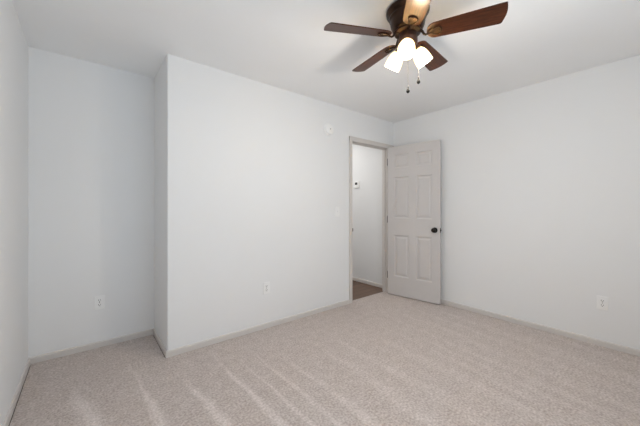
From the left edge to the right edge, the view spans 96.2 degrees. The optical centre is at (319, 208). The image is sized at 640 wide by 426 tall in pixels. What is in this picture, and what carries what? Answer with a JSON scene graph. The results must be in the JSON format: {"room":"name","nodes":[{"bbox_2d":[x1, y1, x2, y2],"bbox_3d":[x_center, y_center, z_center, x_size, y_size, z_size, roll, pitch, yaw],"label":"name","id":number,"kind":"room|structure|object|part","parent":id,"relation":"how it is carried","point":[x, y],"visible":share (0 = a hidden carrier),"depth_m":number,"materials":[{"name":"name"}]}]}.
{"room":"empty bedroom","nodes":[
{"label":"empty bedroom","id":0,"kind":"room"},
{"bbox_2d":[0,0,27,425],"bbox_3d":[-1.148,-0.016,0.772,0.120,2.452,3.836,0,0,-39],"label":"wall","id":1,"kind":"structure","parent":0,"point":[13,43],"depth_m":1.72,"materials":[{"name":"paint"}]},
{"bbox_2d":[2,357,29,425],"bbox_3d":[-1.097,1.172,0.814,0.012,0.052,3.596,0,0,-39],"label":"baseboard","id":2,"kind":"structure","parent":1,"relation":"attached to","point":[8,417],"depth_m":1.78,"materials":[{"name":"paint"}]},
{"bbox_2d":[28,46,153,364],"bbox_3d":[-1.904,-0.016,2.553,0.958,2.452,0.120,0,0,-39],"label":"wall","id":3,"kind":"structure","parent":0,"point":[91,125],"depth_m":2.42,"materials":[{"name":"paint"}]},
{"bbox_2d":[29,328,153,363],"bbox_3d":[-1.905,1.172,2.467,0.848,0.052,0.012,0,0,-39],"label":"baseboard","id":4,"kind":"structure","parent":3,"relation":"attached to","point":[56,354],"depth_m":2.42,"materials":[{"name":"paint"}]},
{"bbox_2d":[94,295,104,309],"bbox_3d":[-1.899,0.813,2.473,0.072,0.118,0.009,0,0,-39],"label":"wall outlet","id":5,"kind":"object","parent":3,"relation":"attached to","point":[99,301],"visible":1,"depth_m":2.47,"materials":[{"name":"white plastic"}]},
{"bbox_2d":[154,54,393,350],"bbox_3d":[-0.255,-0.016,3.461,2.967,2.452,0.558,0,0,-39],"label":"wall","id":6,"kind":"structure","parent":0,"point":[249,180],"depth_m":2.74,"materials":[{"name":"paint"}]},
{"bbox_2d":[153,328,166,357],"bbox_3d":[-1.405,1.172,2.515,0.012,0.052,0.570,0,0,-39],"label":"baseboard","id":7,"kind":"structure","parent":6,"relation":"attached to","point":[164,350],"depth_m":2.49,"materials":[{"name":"paint"}]},
{"bbox_2d":[166,300,348,357],"bbox_3d":[-0.434,1.172,2.947,2.063,0.052,0.012,0,0,-39],"label":"baseboard","id":8,"kind":"structure","parent":6,"relation":"attached to","point":[194,346],"depth_m":2.73,"materials":[{"name":"paint"}]},
{"bbox_2d":[263,282,269,294],"bbox_3d":[-0.534,0.798,2.867,0.072,0.118,0.009,0,0,-39],"label":"wall outlet","id":9,"kind":"object","parent":6,"relation":"attached to","point":[266,285],"visible":1,"depth_m":2.86,"materials":[{"name":"white plastic"}]},
{"bbox_2d":[324,123,333,135],"bbox_3d":[0.110,-0.927,3.370,0.142,0.142,0.043,0,0,-39],"label":"smoke detector","id":10,"kind":"object","parent":6,"relation":"attached to","point":[328,128],"visible":1,"depth_m":3.35,"materials":[{"name":"white plastic"}]},
{"bbox_2d":[352,141,387,291],"bbox_3d":[0.656,0.172,3.899,0.750,2.075,0.091,0,0,-39],"label":"trim","id":11,"kind":"structure","parent":6,"relation":"attached to","point":[384,150],"depth_m":4.12,"materials":[{"name":"paint"}]},
{"bbox_2d":[349,136,393,303],"bbox_3d":[0.719,0.145,3.885,0.910,2.105,0.016,0,0,-39],"label":"trim","id":12,"kind":"structure","parent":6,"relation":"attached to","point":[351,138],"depth_m":3.61,"materials":[{"name":"paint"}]},
{"bbox_2d":[387,140,440,304],"bbox_3d":[1.217,0.171,3.778,0.734,2.030,0.154,0,0,42],"label":"door","id":13,"kind":"structure","parent":6,"relation":"in","point":[414,170],"depth_m":3.74,"materials":[{"name":"paint"}]},
{"bbox_2d":[9,280,639,425],"bbox_3d":[0.105,1.248,2.348,4.055,0.100,4.694,0,0,-39],"label":"floor","id":14,"kind":"structure","parent":0,"point":[382,358],"depth_m":2.02,"materials":[{"name":"beige carpet"}]},
{"bbox_2d":[12,0,639,122],"bbox_3d":[0.402,-1.292,1.984,4.055,0.100,3.916,0,0,-39],"label":"ceiling","id":15,"kind":"structure","parent":0,"point":[283,44],"depth_m":2.13,"materials":[{"name":"paint"}]},
{"bbox_2d":[324,0,507,92],"bbox_3d":[0.560,-0.984,1.820,1.004,0.517,1.014,0,0,-39],"label":"ceiling fan","id":16,"kind":"object","parent":15,"relation":"hanging from","point":[406,18],"visible":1,"depth_m":1.72,"materials":[{"name":"brown wood"}]},
{"bbox_3d":[0.234,-1.074,1.734,0.416,0.040,0.132,0,0,-11],"label":"blade","id":17,"kind":"part","parent":16,"relation":"part of","materials":[{"name":"brown wood"}]},
{"bbox_3d":[0.393,-1.074,2.075,0.132,0.040,0.416,0,0,-29],"label":"blade","id":18,"kind":"part","parent":16,"relation":"part of","materials":[{"name":"brown wood"}]},
{"bbox_3d":[0.483,-0.950,1.874,0.101,0.127,0.121,0,0,-39],"label":"lamp shade","id":19,"kind":"part","parent":16,"relation":"part of","materials":[{"name":"white glass"}]},
{"bbox_3d":[0.513,-0.950,1.697,0.118,0.127,0.110,0,0,-39],"label":"lamp shade","id":20,"kind":"part","parent":16,"relation":"part of","materials":[{"name":"white glass"}]},
{"bbox_3d":[0.519,-0.973,1.716,0.044,0.047,0.041,0,0,-39],"label":"light bulb","id":21,"kind":"part","parent":16,"relation":"part of","materials":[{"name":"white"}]},
{"bbox_3d":[0.509,-1.074,1.478,0.132,0.040,0.416,0,0,7],"label":"blade","id":22,"kind":"part","parent":16,"relation":"part of","materials":[{"name":"brown wood"}]},
{"bbox_3d":[0.651,-0.950,1.810,0.118,0.127,0.110,0,0,-39],"label":"lamp shade","id":23,"kind":"part","parent":16,"relation":"part of","materials":[{"name":"white glass"}]},
{"bbox_3d":[0.766,-1.074,2.029,0.132,0.040,0.416,0,0,43],"label":"blade","id":24,"kind":"part","parent":16,"relation":"part of","materials":[{"name":"brown wood"}]},
{"bbox_3d":[0.690,-1.069,1.728,0.066,0.014,0.042,0,0,25],"label":"bracket plate","id":25,"kind":"part","parent":16,"relation":"part of","materials":[{"name":"brown metal"}]},
{"bbox_3d":[0.838,-1.074,1.660,0.416,0.040,0.132,0,0,25],"label":"blade","id":26,"kind":"part","parent":16,"relation":"part of","materials":[{"name":"brown wood"}]},
{"bbox_2d":[352,55,639,349],"bbox_3d":[1.622,-0.016,3.585,0.142,2.452,4.694,0,0,-39],"label":"wall","id":27,"kind":"structure","parent":0,"point":[540,182],"depth_m":2.83,"materials":[{"name":"paint"}]},
{"bbox_2d":[354,181,359,188],"bbox_3d":[0.600,-0.387,4.706,0.026,0.124,0.124,0,0,-39],"label":"thermostat","id":28,"kind":"object","parent":27,"relation":"attached to","point":[356,183],"visible":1,"depth_m":4.69,"materials":[{"name":"white plastic"}]},
{"bbox_2d":[352,277,381,287],"bbox_3d":[0.538,1.172,4.793,0.012,0.052,1.451,0,0,-39],"label":"baseboard","id":29,"kind":"structure","parent":27,"relation":"attached to","point":[353,278],"depth_m":4.52,"materials":[{"name":"paint"}]},
{"bbox_2d":[441,299,639,356],"bbox_3d":[2.027,1.172,3.001,0.012,0.052,3.038,0,0,-39],"label":"baseboard","id":30,"kind":"structure","parent":27,"relation":"attached to","point":[617,347],"depth_m":2.76,"materials":[{"name":"paint"}]},
{"bbox_2d":[597,295,607,310],"bbox_3d":[2.447,0.822,2.487,0.009,0.118,0.072,0,0,-39],"label":"wall outlet","id":31,"kind":"object","parent":27,"relation":"attached to","point":[602,302],"visible":1,"depth_m":2.49,"materials":[{"name":"white plastic"}]}
]}

